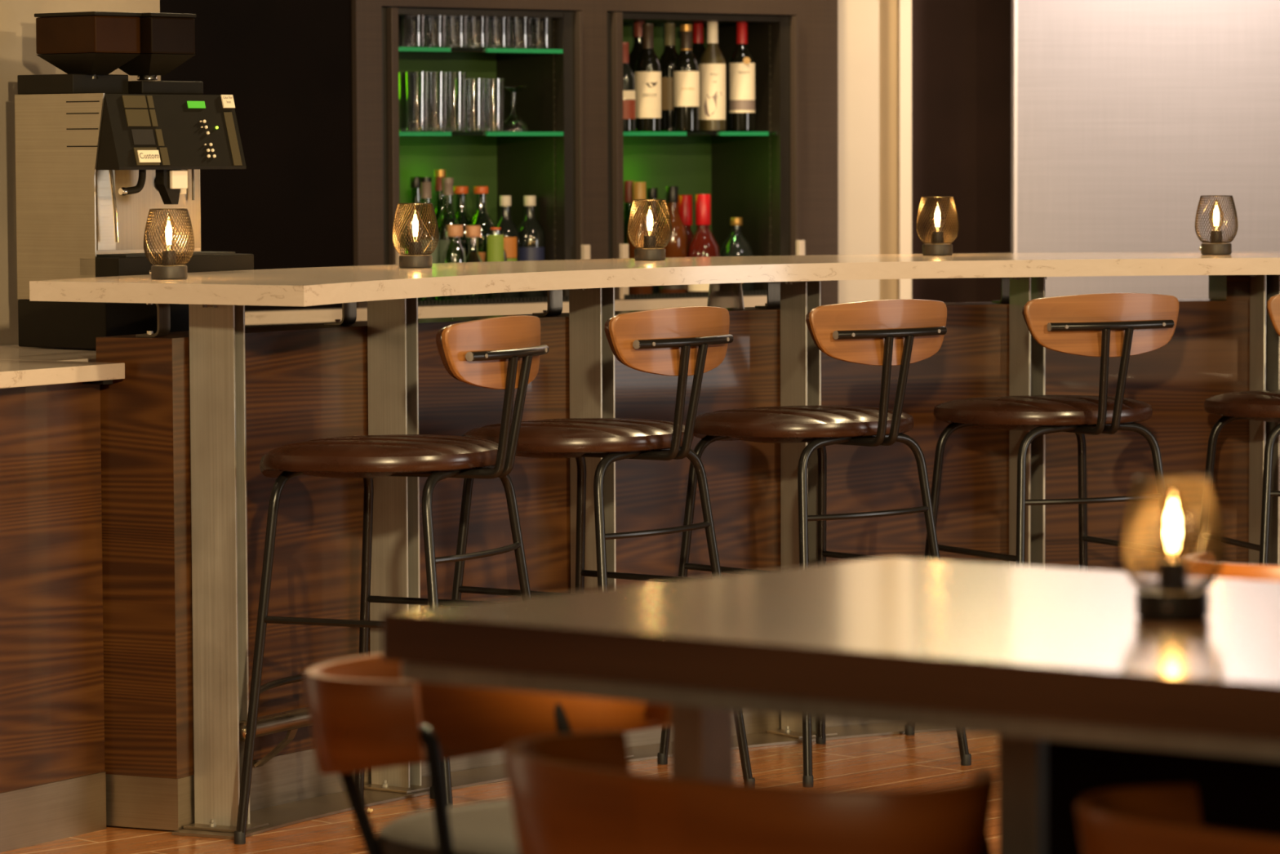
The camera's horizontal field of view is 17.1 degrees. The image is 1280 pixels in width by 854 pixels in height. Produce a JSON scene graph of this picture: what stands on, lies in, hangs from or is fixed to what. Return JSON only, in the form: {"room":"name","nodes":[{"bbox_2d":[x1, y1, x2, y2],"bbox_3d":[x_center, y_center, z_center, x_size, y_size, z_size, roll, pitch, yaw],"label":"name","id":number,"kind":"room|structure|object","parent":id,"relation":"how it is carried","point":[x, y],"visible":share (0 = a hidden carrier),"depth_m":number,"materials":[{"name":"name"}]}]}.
{"room":"cafe","nodes":[
{"label":"cafe","id":0,"kind":"room"},
{"bbox_2d":[0,0,160,345],"bbox_3d":[-1.941,-0.801,8.078,0.120,3.200,3.249,2,4,31],"label":"wall","id":1,"kind":"structure","parent":0,"point":[18,54],"depth_m":9.02,"materials":[{"name":"paint"}]},
{"bbox_2d":[160,0,838,311],"bbox_3d":[-0.692,-1.016,11.344,2.824,3.200,0.450,-3,5,-38],"label":"wall","id":2,"kind":"structure","parent":0,"point":[286,65],"depth_m":11.02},
{"bbox_2d":[837,0,879,303],"bbox_3d":[0.498,-1.143,12.453,0.374,3.300,0.500,0,4,0],"label":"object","id":3,"kind":"structure","parent":2,"relation":"attached to","point":[858,20],"depth_m":12.22,"materials":[{"name":"beige paint"}]},
{"bbox_2d":[0,729,998,853],"bbox_3d":[1.004,0.911,6.572,14.000,0.050,17.000,0,4,0],"label":"floor","id":4,"kind":"structure","parent":0,"point":[926,759],"depth_m":8.86,"materials":[{"name":"brown wood"}]},
{"bbox_2d":[0,344,124,852],"bbox_3d":[-1.668,0.363,7.791,0.701,0.911,2.700,2,4,31],"label":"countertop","id":5,"kind":"structure","parent":4,"relation":"on","point":[53,775],"depth_m":8.15,"materials":[{"name":"brown wood"}]},
{"bbox_2d":[0,344,96,361],"bbox_3d":[-1.212,-0.138,8.703,0.531,0.031,0.610,2,4,31],"label":"countertop","id":6,"kind":"structure","parent":5,"relation":"on","point":[12,352],"depth_m":8.60,"materials":[{"name":"stone"}]},
{"bbox_2d":[0,359,124,388],"bbox_3d":[-1.826,-0.058,7.500,0.701,0.031,2.089,2,4,31],"label":"countertop","id":7,"kind":"structure","parent":5,"relation":"on","point":[13,373],"depth_m":8.08,"materials":[{"name":"stone"}]},
{"bbox_2d":[14,11,253,349],"bbox_3d":[-1.052,-0.515,8.907,0.310,0.689,0.393,3,5,40],"label":"coffee machine","id":8,"kind":"object","parent":5,"relation":"on","point":[96,150],"visible":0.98,"depth_m":8.79,"materials":[{"name":"metal"}]},
{"bbox_2d":[80,253,253,276],"bbox_3d":[-0.981,-0.336,8.857,0.119,0.040,0.387,3,5,40],"label":"drip tray","id":9,"kind":"object","parent":8,"relation":"on","point":[91,264],"depth_m":8.74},
{"bbox_2d":[155,169,180,204],"bbox_3d":[-0.976,-0.497,8.824,0.024,0.072,0.050,3,5,40],"label":"spout","id":10,"kind":"object","parent":8,"relation":"attached to","point":[167,181],"depth_m":8.81,"materials":[{"name":"plastic"}]},
{"bbox_2d":[169,169,187,188],"bbox_3d":[-0.954,-0.512,8.821,0.010,0.039,0.045,3,5,40],"label":"outlet","id":11,"kind":"object","parent":8,"relation":"attached to","point":[178,178],"depth_m":8.82,"materials":[{"name":"beige plastic"}]},
{"bbox_2d":[234,315,549,844],"bbox_3d":[-0.456,0.285,8.209,0.530,1.003,0.491,1,4,25],"label":"bar stool","id":12,"kind":"object","parent":4,"relation":"on","point":[500,353],"visible":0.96,"depth_m":8.09,"materials":[{"name":"black metal"}]},
{"bbox_2d":[302,653,671,853],"bbox_3d":[-0.097,0.632,4.761,0.437,0.742,0.523,3,5,43],"label":"chair","id":13,"kind":"object","parent":4,"relation":"on","point":[363,716],"visible":0.46,"depth_m":4.70,"materials":[{"name":"brown wood"}]},
{"bbox_2d":[244,295,767,327],"bbox_3d":[-0.735,0.130,11.342,2.690,0.912,0.490,-3,5,-38],"label":"countertop","id":14,"kind":"structure","parent":4,"relation":"on","point":[309,316],"depth_m":11.25,"materials":[{"name":"stone"}]},
{"bbox_2d":[244,320,361,327],"bbox_3d":[-0.614,0.156,11.189,2.690,0.880,0.038,-3,5,-38],"label":"countertop","id":15,"kind":"structure","parent":14,"relation":"on","point":[259,325],"depth_m":10.89,"materials":[{"name":"stone"}]},
{"bbox_2d":[381,7,590,297],"bbox_3d":[-0.506,-0.723,11.419,0.654,0.776,0.370,-3,5,-38],"label":"display cabinet","id":16,"kind":"object","parent":14,"relation":"on","point":[545,162],"visible":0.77,"depth_m":11.54,"materials":[{"name":"brown wood"}]},
{"bbox_2d":[398,71,420,132],"bbox_3d":[-0.613,-0.862,11.314,0.062,0.158,0.062,0,4,0],"label":"glass","id":17,"kind":"object","parent":16,"relation":"on","point":[419,102],"visible":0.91,"depth_m":11.31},
{"bbox_2d":[401,15,425,47],"bbox_3d":[-0.596,-1.042,11.221,0.062,0.088,0.062,0,4,0],"label":"tumbler","id":18,"kind":"object","parent":16,"relation":"on","point":[402,21],"visible":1,"depth_m":11.21,"materials":[{"name":"clear glass"}]},
{"bbox_2d":[404,71,428,132],"bbox_3d":[-0.587,-0.858,11.245,0.062,0.158,0.062,0,4,0],"label":"glass","id":19,"kind":"object","parent":16,"relation":"on","point":[406,95],"visible":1,"depth_m":11.24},
{"bbox_2d":[398,47,450,52],"bbox_3d":[-0.571,-0.989,11.173,0.178,0.011,0.008,-3,5,-38],"label":"light","id":20,"kind":"object","parent":16,"relation":"on","point":[400,49],"depth_m":11.17,"materials":[{"name":"green"}]},
{"bbox_2d":[399,132,451,136],"bbox_3d":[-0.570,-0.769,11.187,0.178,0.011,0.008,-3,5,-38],"label":"glass shelf","id":21,"kind":"object","parent":16,"relation":"on","point":[401,134],"depth_m":11.19,"materials":[{"name":"green"}]},
{"bbox_2d":[417,72,440,131],"bbox_3d":[-0.560,-0.865,11.355,0.062,0.158,0.062,0,4,0],"label":"glass","id":22,"kind":"object","parent":16,"relation":"on","point":[439,106],"visible":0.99,"depth_m":11.35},
{"bbox_2d":[422,15,446,47],"bbox_3d":[-0.541,-1.045,11.263,0.062,0.088,0.062,0,4,0],"label":"tumbler","id":23,"kind":"object","parent":16,"relation":"on","point":[445,29],"visible":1,"depth_m":11.26,"materials":[{"name":"clear glass"}]},
{"bbox_2d":[424,71,447,132],"bbox_3d":[-0.540,-0.860,11.282,0.062,0.158,0.062,0,4,0],"label":"glass","id":24,"kind":"object","parent":16,"relation":"on","point":[425,95],"visible":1,"depth_m":11.28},
{"bbox_2d":[443,71,466,132],"bbox_3d":[-0.492,-0.863,11.320,0.062,0.158,0.062,0,4,0],"label":"glass","id":25,"kind":"object","parent":16,"relation":"on","point":[444,95],"visible":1,"depth_m":11.31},
{"bbox_2d":[445,16,467,48],"bbox_3d":[-0.487,-1.048,11.306,0.062,0.088,0.062,0,4,0],"label":"tumbler","id":26,"kind":"object","parent":16,"relation":"on","point":[466,33],"visible":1,"depth_m":11.30,"materials":[{"name":"clear glass"}]},
{"bbox_2d":[452,78,474,131],"bbox_3d":[-0.473,-0.862,11.430,0.060,0.142,0.060,0,4,0],"label":"water glass","id":27,"kind":"object","parent":16,"relation":"on","point":[473,111],"visible":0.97,"depth_m":11.42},
{"bbox_2d":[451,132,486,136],"bbox_3d":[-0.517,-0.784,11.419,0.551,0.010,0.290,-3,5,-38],"label":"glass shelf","id":28,"kind":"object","parent":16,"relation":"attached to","point":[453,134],"depth_m":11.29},
{"bbox_2d":[462,78,484,132],"bbox_3d":[-0.442,-0.858,11.359,0.060,0.142,0.060,0,4,0],"label":"water glass","id":29,"kind":"object","parent":16,"relation":"on","point":[483,112],"visible":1,"depth_m":11.35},
{"bbox_2d":[398,48,551,55],"bbox_3d":[-0.518,-1.005,11.405,0.551,0.010,0.290,-3,5,-38],"label":"glass shelf","id":30,"kind":"object","parent":16,"relation":"attached to","point":[402,51],"depth_m":11.36,"materials":[{"name":"glass"}]},
{"bbox_2d":[470,79,493,131],"bbox_3d":[-0.426,-0.865,11.467,0.060,0.142,0.060,0,4,0],"label":"water glass","id":31,"kind":"object","parent":16,"relation":"on","point":[470,79],"visible":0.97,"depth_m":11.46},
{"bbox_2d":[482,78,504,132],"bbox_3d":[-0.391,-0.860,11.399,0.060,0.142,0.060,0,4,0],"label":"water glass","id":32,"kind":"object","parent":16,"relation":"on","point":[503,108],"visible":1,"depth_m":11.39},
{"bbox_2d":[482,17,504,48],"bbox_3d":[-0.396,-1.060,11.478,0.062,0.088,0.062,0,4,0],"label":"tumbler","id":33,"kind":"object","parent":16,"relation":"on","point":[502,38],"visible":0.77,"depth_m":11.47,"materials":[{"name":"clear glass"}]},
{"bbox_2d":[488,17,510,48],"bbox_3d":[-0.376,-1.054,11.392,0.062,0.088,0.062,0,4,0],"label":"tumbler","id":34,"kind":"object","parent":16,"relation":"on","point":[508,35],"visible":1,"depth_m":11.38,"materials":[{"name":"clear glass"}]},
{"bbox_2d":[497,85,529,131],"bbox_3d":[-0.340,-0.854,11.459,0.086,0.122,0.086,0,4,0],"label":"decanter","id":35,"kind":"object","parent":16,"relation":"on","point":[509,88],"visible":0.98,"depth_m":11.45,"materials":[{"name":"clear glass"}]},
{"bbox_2d":[508,17,532,48],"bbox_3d":[-0.320,-1.057,11.436,0.062,0.088,0.062,0,4,0],"label":"tumbler","id":36,"kind":"object","parent":16,"relation":"on","point":[508,17],"visible":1,"depth_m":11.43,"materials":[{"name":"clear glass"}]},
{"bbox_2d":[485,48,563,53],"bbox_3d":[-0.308,-1.004,11.378,0.250,0.011,0.008,-3,5,-38],"label":"light","id":37,"kind":"object","parent":16,"relation":"on","point":[555,51],"depth_m":11.37,"materials":[{"name":"green"}]},
{"bbox_2d":[486,131,563,136],"bbox_3d":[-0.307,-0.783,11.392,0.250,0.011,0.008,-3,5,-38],"label":"glass shelf","id":38,"kind":"object","parent":16,"relation":"on","point":[488,133],"depth_m":11.39,"materials":[{"name":"green"}]},
{"bbox_2d":[531,17,553,48],"bbox_3d":[-0.264,-1.060,11.480,0.062,0.088,0.062,0,4,0],"label":"tumbler","id":39,"kind":"object","parent":16,"relation":"on","point":[552,25],"visible":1,"depth_m":11.47,"materials":[{"name":"clear glass"}]},
{"bbox_2d":[417,296,568,306],"bbox_3d":[-0.482,-0.340,11.405,0.583,0.014,0.298,-3,5,-38],"label":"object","id":40,"kind":"structure","parent":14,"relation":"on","point":[531,300],"depth_m":11.28,"materials":[{"name":"beige stone"}]},
{"bbox_2d":[402,177,421,253],"bbox_3d":[-0.600,-0.505,11.429,0.072,0.330,0.072,0,4,0],"label":"bottle","id":41,"kind":"object","parent":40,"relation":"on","point":[415,181],"visible":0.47,"depth_m":11.41,"materials":[{"name":"green glass"}]},
{"bbox_2d":[413,177,439,301],"bbox_3d":[-0.569,-0.500,11.351,0.072,0.330,0.073,0,4,0],"label":"bottle","id":42,"kind":"object","parent":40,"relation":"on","point":[425,182],"visible":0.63,"depth_m":11.33,"materials":[{"name":"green glass"}]},
{"bbox_2d":[433,169,445,222],"bbox_3d":[-0.537,-0.518,11.477,0.072,0.349,0.072,0,4,0],"label":"bottle","id":43,"kind":"object","parent":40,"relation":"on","point":[438,174],"visible":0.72,"depth_m":11.46,"materials":[{"name":"green glass"}]},
{"bbox_2d":[437,177,462,300],"bbox_3d":[-0.513,-0.502,11.395,0.072,0.328,0.073,0,4,0],"label":"bottle","id":44,"kind":"object","parent":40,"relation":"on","point":[447,217],"visible":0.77,"depth_m":11.37,"materials":[{"name":"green glass"}]},
{"bbox_2d":[444,225,466,300],"bbox_3d":[-0.490,-0.434,11.309,0.060,0.203,0.060,0,4,0],"label":"bottle","id":45,"kind":"object","parent":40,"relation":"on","point":[455,252],"visible":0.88,"depth_m":11.29,"materials":[{"name":"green glass"}]},
{"bbox_2d":[453,186,471,256],"bbox_3d":[-0.481,-0.496,11.490,0.076,0.304,0.076,0,4,0],"label":"bottle","id":46,"kind":"object","parent":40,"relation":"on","point":[462,215],"visible":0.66,"depth_m":11.47,"materials":[{"name":"green glass"}]},
{"bbox_2d":[465,225,485,301],"bbox_3d":[-0.444,-0.435,11.345,0.068,0.200,0.068,0,4,0],"label":"bottle","id":47,"kind":"object","parent":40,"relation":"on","point":[473,232],"visible":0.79,"depth_m":11.33,"materials":[{"name":"clear glass"}]},
{"bbox_2d":[466,186,494,262],"bbox_3d":[-0.427,-0.495,11.463,0.076,0.304,0.077,0,4,0],"label":"bottle","id":48,"kind":"object","parent":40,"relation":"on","point":[481,217],"visible":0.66,"depth_m":11.44,"materials":[{"name":"green glass"}]},
{"bbox_2d":[484,227,506,300],"bbox_3d":[-0.385,-0.435,11.391,0.060,0.194,0.061,0,4,0],"label":"bottle","id":49,"kind":"object","parent":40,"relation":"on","point":[495,251],"visible":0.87,"depth_m":11.36,"materials":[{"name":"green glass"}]},
{"bbox_2d":[494,195,519,297],"bbox_3d":[-0.363,-0.485,11.514,0.076,0.278,0.077,0,4,0],"label":"bottle","id":50,"kind":"object","parent":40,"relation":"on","point":[508,229],"visible":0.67,"depth_m":11.49,"materials":[{"name":"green glass"}]},
{"bbox_2d":[517,195,545,297],"bbox_3d":[-0.298,-0.488,11.564,0.082,0.277,0.083,0,4,0],"label":"bottle","id":51,"kind":"object","parent":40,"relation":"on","point":[531,234],"visible":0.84,"depth_m":11.53,"materials":[{"name":"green glass"}]},
{"bbox_2d":[614,290,767,299],"bbox_3d":[0.107,-0.372,11.864,0.602,0.014,0.298,-3,5,-38],"label":"bar mat","id":52,"kind":"object","parent":14,"relation":"on","point":[655,295],"visible":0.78,"depth_m":11.70,"materials":[{"name":"black rubber"}]},
{"bbox_2d":[623,180,634,244],"bbox_3d":[-0.029,-0.522,11.773,0.072,0.315,0.072,0,4,0],"label":"bottle","id":53,"kind":"object","parent":52,"relation":"on","point":[628,184],"visible":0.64,"depth_m":11.75,"materials":[{"name":"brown glass"}]},
{"bbox_2d":[626,182,653,294],"bbox_3d":[-0.002,-0.517,11.725,0.072,0.312,0.072,0,4,0],"label":"bottle","id":54,"kind":"object","parent":52,"relation":"on","point":[639,192],"visible":0.36,"depth_m":11.70,"materials":[{"name":"brown"}]},
{"bbox_2d":[646,187,662,293],"bbox_3d":[0.035,-0.522,11.925,0.072,0.295,0.072,0,4,0],"label":"bottle","id":55,"kind":"object","parent":52,"relation":"on","point":[652,193],"visible":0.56,"depth_m":11.90,"materials":[{"name":"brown glass"}]},
{"bbox_2d":[657,186,687,293],"bbox_3d":[0.090,-0.518,11.828,0.081,0.299,0.081,0,4,0],"label":"bottle","id":56,"kind":"object","parent":52,"relation":"on","point":[677,246],"visible":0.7,"depth_m":11.80,"materials":[{"name":"brown"}]},
{"bbox_2d":[677,195,693,245],"bbox_3d":[0.127,-0.516,11.997,0.090,0.273,0.090,0,4,0],"label":"bottle","id":57,"kind":"object","parent":52,"relation":"on","point":[684,204],"visible":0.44,"depth_m":11.97,"materials":[{"name":"red"}]},
{"bbox_2d":[687,194,719,293],"bbox_3d":[0.176,-0.508,11.851,0.095,0.276,0.096,0,4,0],"label":"bottle","id":58,"kind":"object","parent":52,"relation":"on","point":[703,243],"visible":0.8,"depth_m":11.82,"materials":[{"name":"red"}]},
{"bbox_2d":[720,217,755,291],"bbox_3d":[0.271,-0.484,11.983,0.112,0.209,0.114,0,4,0],"label":"bottle","id":59,"kind":"object","parent":52,"relation":"on","point":[735,245],"visible":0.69,"depth_m":11.96,"materials":[{"name":"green glass"}]},
{"bbox_2d":[607,12,804,299],"bbox_3d":[0.083,-0.755,11.878,0.673,0.776,0.370,-3,5,-38],"label":"display cabinet","id":60,"kind":"object","parent":14,"relation":"on","point":[753,176],"visible":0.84,"depth_m":11.98,"materials":[{"name":"brown wood"}]},
{"bbox_2d":[622,42,635,131],"bbox_3d":[-0.043,-0.930,11.667,0.063,0.244,0.064,0,4,0],"label":"wine bottle","id":61,"kind":"object","parent":60,"relation":"on","point":[628,76],"visible":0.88,"depth_m":11.64,"materials":[{"name":"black glass"}]},
{"bbox_2d":[628,21,644,131],"bbox_3d":[-0.002,-0.974,11.811,0.074,0.313,0.074,0,4,0],"label":"wine bottle","id":62,"kind":"object","parent":60,"relation":"on","point":[637,49],"visible":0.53,"depth_m":11.79,"materials":[{"name":"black glass"}]},
{"bbox_2d":[634,23,662,131],"bbox_3d":[0.022,-0.960,11.716,0.074,0.296,0.075,0,4,0],"label":"wine bottle","id":63,"kind":"object","parent":60,"relation":"on","point":[647,69],"visible":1,"depth_m":11.69,"materials":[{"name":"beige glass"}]},
{"bbox_2d":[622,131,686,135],"bbox_3d":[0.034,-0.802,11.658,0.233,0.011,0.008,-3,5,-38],"label":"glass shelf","id":64,"kind":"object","parent":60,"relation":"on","point":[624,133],"depth_m":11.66,"materials":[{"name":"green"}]},
{"bbox_2d":[658,22,678,131],"bbox_3d":[0.084,-0.974,11.878,0.074,0.303,0.075,0,4,0],"label":"wine bottle","id":65,"kind":"object","parent":60,"relation":"on","point":[668,58],"visible":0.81,"depth_m":11.85,"materials":[{"name":"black glass"}]},
{"bbox_2d":[672,24,699,131],"bbox_3d":[0.128,-0.965,11.799,0.074,0.295,0.075,0,4,0],"label":"wine bottle","id":66,"kind":"object","parent":60,"relation":"on","point":[686,70],"visible":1,"depth_m":11.77,"materials":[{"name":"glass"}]},
{"bbox_2d":[691,22,705,131],"bbox_3d":[0.163,-0.986,11.940,0.074,0.318,0.074,0,4,0],"label":"wine bottle","id":67,"kind":"object","parent":60,"relation":"on","point":[698,48],"visible":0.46,"depth_m":11.92,"materials":[{"name":"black glass"}]},
{"bbox_2d":[622,131,777,136],"bbox_3d":[0.072,-0.817,11.879,0.570,0.010,0.290,-3,5,-38],"label":"glass shelf","id":68,"kind":"object","parent":60,"relation":"attached to","point":[624,133],"depth_m":11.80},
{"bbox_2d":[699,21,725,131],"bbox_3d":[0.202,-0.978,11.855,0.074,0.314,0.075,0,4,0],"label":"wine bottle","id":69,"kind":"object","parent":60,"relation":"on","point":[712,62],"visible":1,"depth_m":11.83,"materials":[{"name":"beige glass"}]},
{"bbox_2d":[728,22,755,131],"bbox_3d":[0.285,-0.985,11.920,0.074,0.319,0.075,0,4,0],"label":"wine bottle","id":70,"kind":"object","parent":60,"relation":"on","point":[741,61],"visible":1,"depth_m":11.89,"materials":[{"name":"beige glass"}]},
{"bbox_2d":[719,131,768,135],"bbox_3d":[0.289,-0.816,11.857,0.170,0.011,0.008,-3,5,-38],"label":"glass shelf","id":71,"kind":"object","parent":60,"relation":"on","point":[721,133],"depth_m":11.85,"materials":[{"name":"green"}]},
{"bbox_2d":[430,306,755,798],"bbox_3d":[-0.093,0.252,8.704,0.530,1.003,0.491,3,5,37],"label":"bar stool","id":72,"kind":"object","parent":4,"relation":"on","point":[682,342],"visible":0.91,"depth_m":8.55,"materials":[{"name":"black metal"}]},
{"bbox_2d":[29,250,1279,839],"bbox_3d":[0.781,0.166,9.456,4.597,1.070,1.666,-2,4,-26],"label":"bar counter","id":73,"kind":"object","parent":4,"relation":"on","point":[304,382],"depth_m":9.12,"materials":[{"name":"brown wood"}]},
{"bbox_2d":[143,208,194,279],"bbox_3d":[-0.913,-0.355,8.269,0.099,0.136,0.099,1,4,14],"label":"table lamp","id":74,"kind":"object","parent":73,"relation":"on","point":[169,268],"visible":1,"depth_m":8.25,"materials":[{"name":"metal"}]},
{"bbox_2d":[162,250,176,264],"bbox_3d":[-0.913,-0.328,8.271,0.027,0.028,0.027,0,4,0],"label":"bulb socket","id":75,"kind":"object","parent":74,"relation":"attached to","point":[167,261],"depth_m":8.26,"materials":[{"name":"metal"}]},
{"bbox_2d":[179,303,268,832],"bbox_3d":[-0.807,0.266,8.256,0.131,1.025,0.105,2,4,26],"label":"post","id":76,"kind":"object","parent":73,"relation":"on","point":[217,353],"visible":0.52,"depth_m":8.25,"materials":[{"name":"metal"}]},
{"bbox_2d":[239,706,311,767],"bbox_3d":[0.801,0.548,9.452,3.882,0.122,0.761,-2,4,-26],"label":"rail","id":77,"kind":"object","parent":73,"relation":"attached to","point":[291,721],"visible":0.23,"depth_m":8.41,"materials":[{"name":"metal"}]},
{"bbox_2d":[364,297,430,793],"bbox_3d":[-0.499,0.233,8.757,0.130,1.025,0.105,3,5,37],"label":"post","id":78,"kind":"object","parent":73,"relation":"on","point":[393,358],"visible":0.48,"depth_m":8.75,"materials":[{"name":"metal"}]},
{"bbox_2d":[391,203,439,267],"bbox_3d":[-0.475,-0.405,9.010,0.099,0.136,0.099,1,4,14],"label":"table lamp","id":79,"kind":"object","parent":73,"relation":"on","point":[415,258],"visible":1,"depth_m":8.99,"materials":[{"name":"brown"}]},
{"bbox_2d":[408,241,422,255],"bbox_3d":[-0.475,-0.378,9.012,0.027,0.028,0.027,0,4,-1],"label":"bulb socket","id":80,"kind":"object","parent":79,"relation":"attached to","point":[417,251],"depth_m":9.00,"materials":[{"name":"metal"}]},
{"bbox_2d":[568,287,633,757],"bbox_3d":[-0.098,0.202,9.199,0.105,1.025,0.130,-4,5,-42],"label":"post","id":81,"kind":"object","parent":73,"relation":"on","point":[592,358],"visible":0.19,"depth_m":9.18,"materials":[{"name":"metal"}]},
{"bbox_2d":[627,199,671,260],"bbox_3d":[0.022,-0.442,9.555,0.099,0.136,0.099,-4,5,-42],"label":"table lamp","id":82,"kind":"object","parent":73,"relation":"on","point":[649,251],"visible":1,"depth_m":9.53,"materials":[{"name":"brown"}]},
{"bbox_2d":[644,235,656,247],"bbox_3d":[0.022,-0.415,9.557,0.027,0.028,0.027,2,4,34],"label":"bulb socket","id":83,"kind":"object","parent":82,"relation":"attached to","point":[650,241],"depth_m":9.54,"materials":[{"name":"metal"}]},
{"bbox_2d":[29,250,1279,306],"bbox_3d":[0.749,-0.342,9.319,4.451,0.038,1.505,-2,4,-26],"label":"countertop","id":84,"kind":"structure","parent":73,"relation":"on","point":[315,286],"depth_m":8.96,"materials":[{"name":"stone"}]},
{"bbox_2d":[706,282,744,309],"bbox_3d":[0.193,-0.306,9.629,0.087,0.078,0.087,0,4,0],"label":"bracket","id":85,"kind":"object","parent":73,"relation":"attached to","point":[740,283],"visible":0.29,"depth_m":9.62,"materials":[{"name":"grey metal"}]},
{"bbox_2d":[766,280,837,738],"bbox_3d":[0.362,0.178,9.547,0.105,1.025,0.130,-3,4,-32],"label":"post","id":86,"kind":"object","parent":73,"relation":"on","point":[800,357],"visible":0.59,"depth_m":9.54,"materials":[{"name":"metal"}]},
{"bbox_2d":[915,196,959,255],"bbox_3d":[0.691,-0.467,9.900,0.099,0.136,0.099,-2,4,-29],"label":"table lamp","id":87,"kind":"object","parent":73,"relation":"on","point":[937,246],"visible":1,"depth_m":9.88,"materials":[{"name":"brown"}]},
{"bbox_2d":[931,231,943,243],"bbox_3d":[0.691,-0.440,9.902,0.027,0.028,0.027,-4,5,-43],"label":"bulb socket","id":88,"kind":"object","parent":87,"relation":"attached to","point":[937,237],"depth_m":9.89,"materials":[{"name":"metal"}]},
{"bbox_2d":[1008,276,1046,566],"bbox_3d":[0.890,0.159,9.813,0.105,1.025,0.130,-2,4,-21],"label":"post","id":89,"kind":"object","parent":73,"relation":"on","point":[1027,376],"visible":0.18,"depth_m":9.80,"materials":[{"name":"metal"}]},
{"bbox_2d":[1195,195,1238,254],"bbox_3d":[1.331,-0.466,9.843,0.099,0.136,0.099,-4,5,-45],"label":"table lamp","id":90,"kind":"object","parent":73,"relation":"on","point":[1216,246],"visible":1,"depth_m":9.82,"materials":[{"name":"brown"}]},
{"bbox_2d":[1210,230,1222,242],"bbox_3d":[1.331,-0.439,9.845,0.027,0.028,0.027,2,4,31],"label":"bulb socket","id":91,"kind":"object","parent":90,"relation":"attached to","point":[1216,237],"depth_m":9.83,"materials":[{"name":"metal"}]},
{"bbox_2d":[1248,274,1279,564],"bbox_3d":[1.459,0.146,9.976,0.105,1.025,0.130,-1,4,-11],"label":"post","id":92,"kind":"object","parent":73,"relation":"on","point":[1264,341],"visible":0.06,"depth_m":9.97,"materials":[{"name":"metal"}]},
{"bbox_2d":[502,730,995,853],"bbox_3d":[0.148,0.676,4.062,0.523,0.742,0.437,3,5,38],"label":"chair","id":93,"kind":"object","parent":4,"relation":"on","point":[579,793],"visible":1,"depth_m":3.85,"materials":[{"name":"brown wood"}]},
{"bbox_2d":[657,298,971,787],"bbox_3d":[0.375,0.223,9.110,0.491,1.003,0.530,-3,5,-41],"label":"bar stool","id":94,"kind":"object","parent":4,"relation":"on","point":[886,333],"visible":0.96,"depth_m":8.93,"materials":[{"name":"black metal"}]},
{"bbox_2d":[382,556,1279,853],"bbox_3d":[0.817,0.628,3.895,2.099,0.860,0.769,3,5,37],"label":"dining table","id":95,"kind":"object","parent":4,"relation":"on","point":[1082,694],"visible":1,"depth_m":4.05,"materials":[{"name":"brown wood"}]},
{"bbox_2d":[1120,474,1224,620],"bbox_3d":[0.514,0.116,4.114,0.099,0.136,0.099,3,5,41],"label":"table lamp","id":96,"kind":"object","parent":95,"relation":"on","point":[1171,600],"visible":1,"depth_m":4.09,"materials":[{"name":"brown"}]},
{"bbox_2d":[1158,559,1186,591],"bbox_3d":[0.514,0.143,4.116,0.027,0.028,0.027,2,4,27],"label":"bulb socket","id":97,"kind":"object","parent":96,"relation":"attached to","point":[1181,588],"depth_m":4.10,"materials":[{"name":"metal"}]},
{"bbox_2d":[904,293,1179,735],"bbox_3d":[0.919,0.198,9.470,0.491,1.003,0.530,-2,4,-27],"label":"bar stool","id":98,"kind":"object","parent":4,"relation":"on","point":[1105,326],"visible":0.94,"depth_m":9.27,"materials":[{"name":"black metal"}]},
{"bbox_2d":[1075,782,1279,853],"bbox_3d":[0.658,0.697,3.700,0.523,0.742,0.437,3,5,38],"label":"chair","id":99,"kind":"object","parent":4,"relation":"on","point":[1153,819],"visible":1,"depth_m":3.64,"materials":[{"name":"brown wood"}]},
{"bbox_2d":[1184,551,1279,582],"bbox_3d":[1.015,0.546,6.031,0.523,0.742,0.437,0,4,0],"label":"chair","id":100,"kind":"object","parent":4,"relation":"on","point":[1228,571],"visible":0.07,"depth_m":5.83,"materials":[{"name":"brown wood"}]},
{"bbox_2d":[1196,294,1279,564],"bbox_3d":[1.535,0.183,9.652,0.491,1.003,0.530,-1,4,-12],"label":"bar stool","id":101,"kind":"object","parent":4,"relation":"on","point":[1258,405],"visible":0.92,"depth_m":9.51,"materials":[{"name":"black metal"}]},
{"bbox_2d":[911,0,1011,302],"bbox_3d":[0.959,-1.166,12.777,0.325,3.300,0.150,0,4,0],"label":"wall","id":102,"kind":"structure","parent":0,"point":[962,49],"depth_m":12.72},
{"bbox_2d":[879,0,897,299],"bbox_3d":[0.715,-1.148,12.517,0.058,3.300,0.370,0,4,0],"label":"trim","id":103,"kind":"structure","parent":102,"relation":"attached to","point":[887,8],"depth_m":12.35,"materials":[{"name":"beige paint"}]},
{"bbox_2d":[897,0,911,298],"bbox_3d":[0.762,-1.144,12.457,0.034,3.300,0.470,0,4,0],"label":"trim","id":104,"kind":"structure","parent":102,"relation":"attached to","point":[904,6],"depth_m":12.25,"materials":[{"name":"beige paint"}]},
{"bbox_2d":[1011,0,1279,298],"bbox_3d":[4.298,-1.166,12.552,6.393,3.300,0.200,0,4,0],"label":"wall","id":105,"kind":"structure","parent":0,"point":[1131,113],"depth_m":12.47,"materials":[{"name":"paint"}]},
{"bbox_2d":[1013,0,1017,253],"bbox_3d":[1.097,-1.146,12.460,0.008,3.300,0.026,0,4,0],"label":"trim","id":106,"kind":"structure","parent":105,"relation":"attached to","point":[1015,159],"depth_m":12.46,"materials":[{"name":"beige"}]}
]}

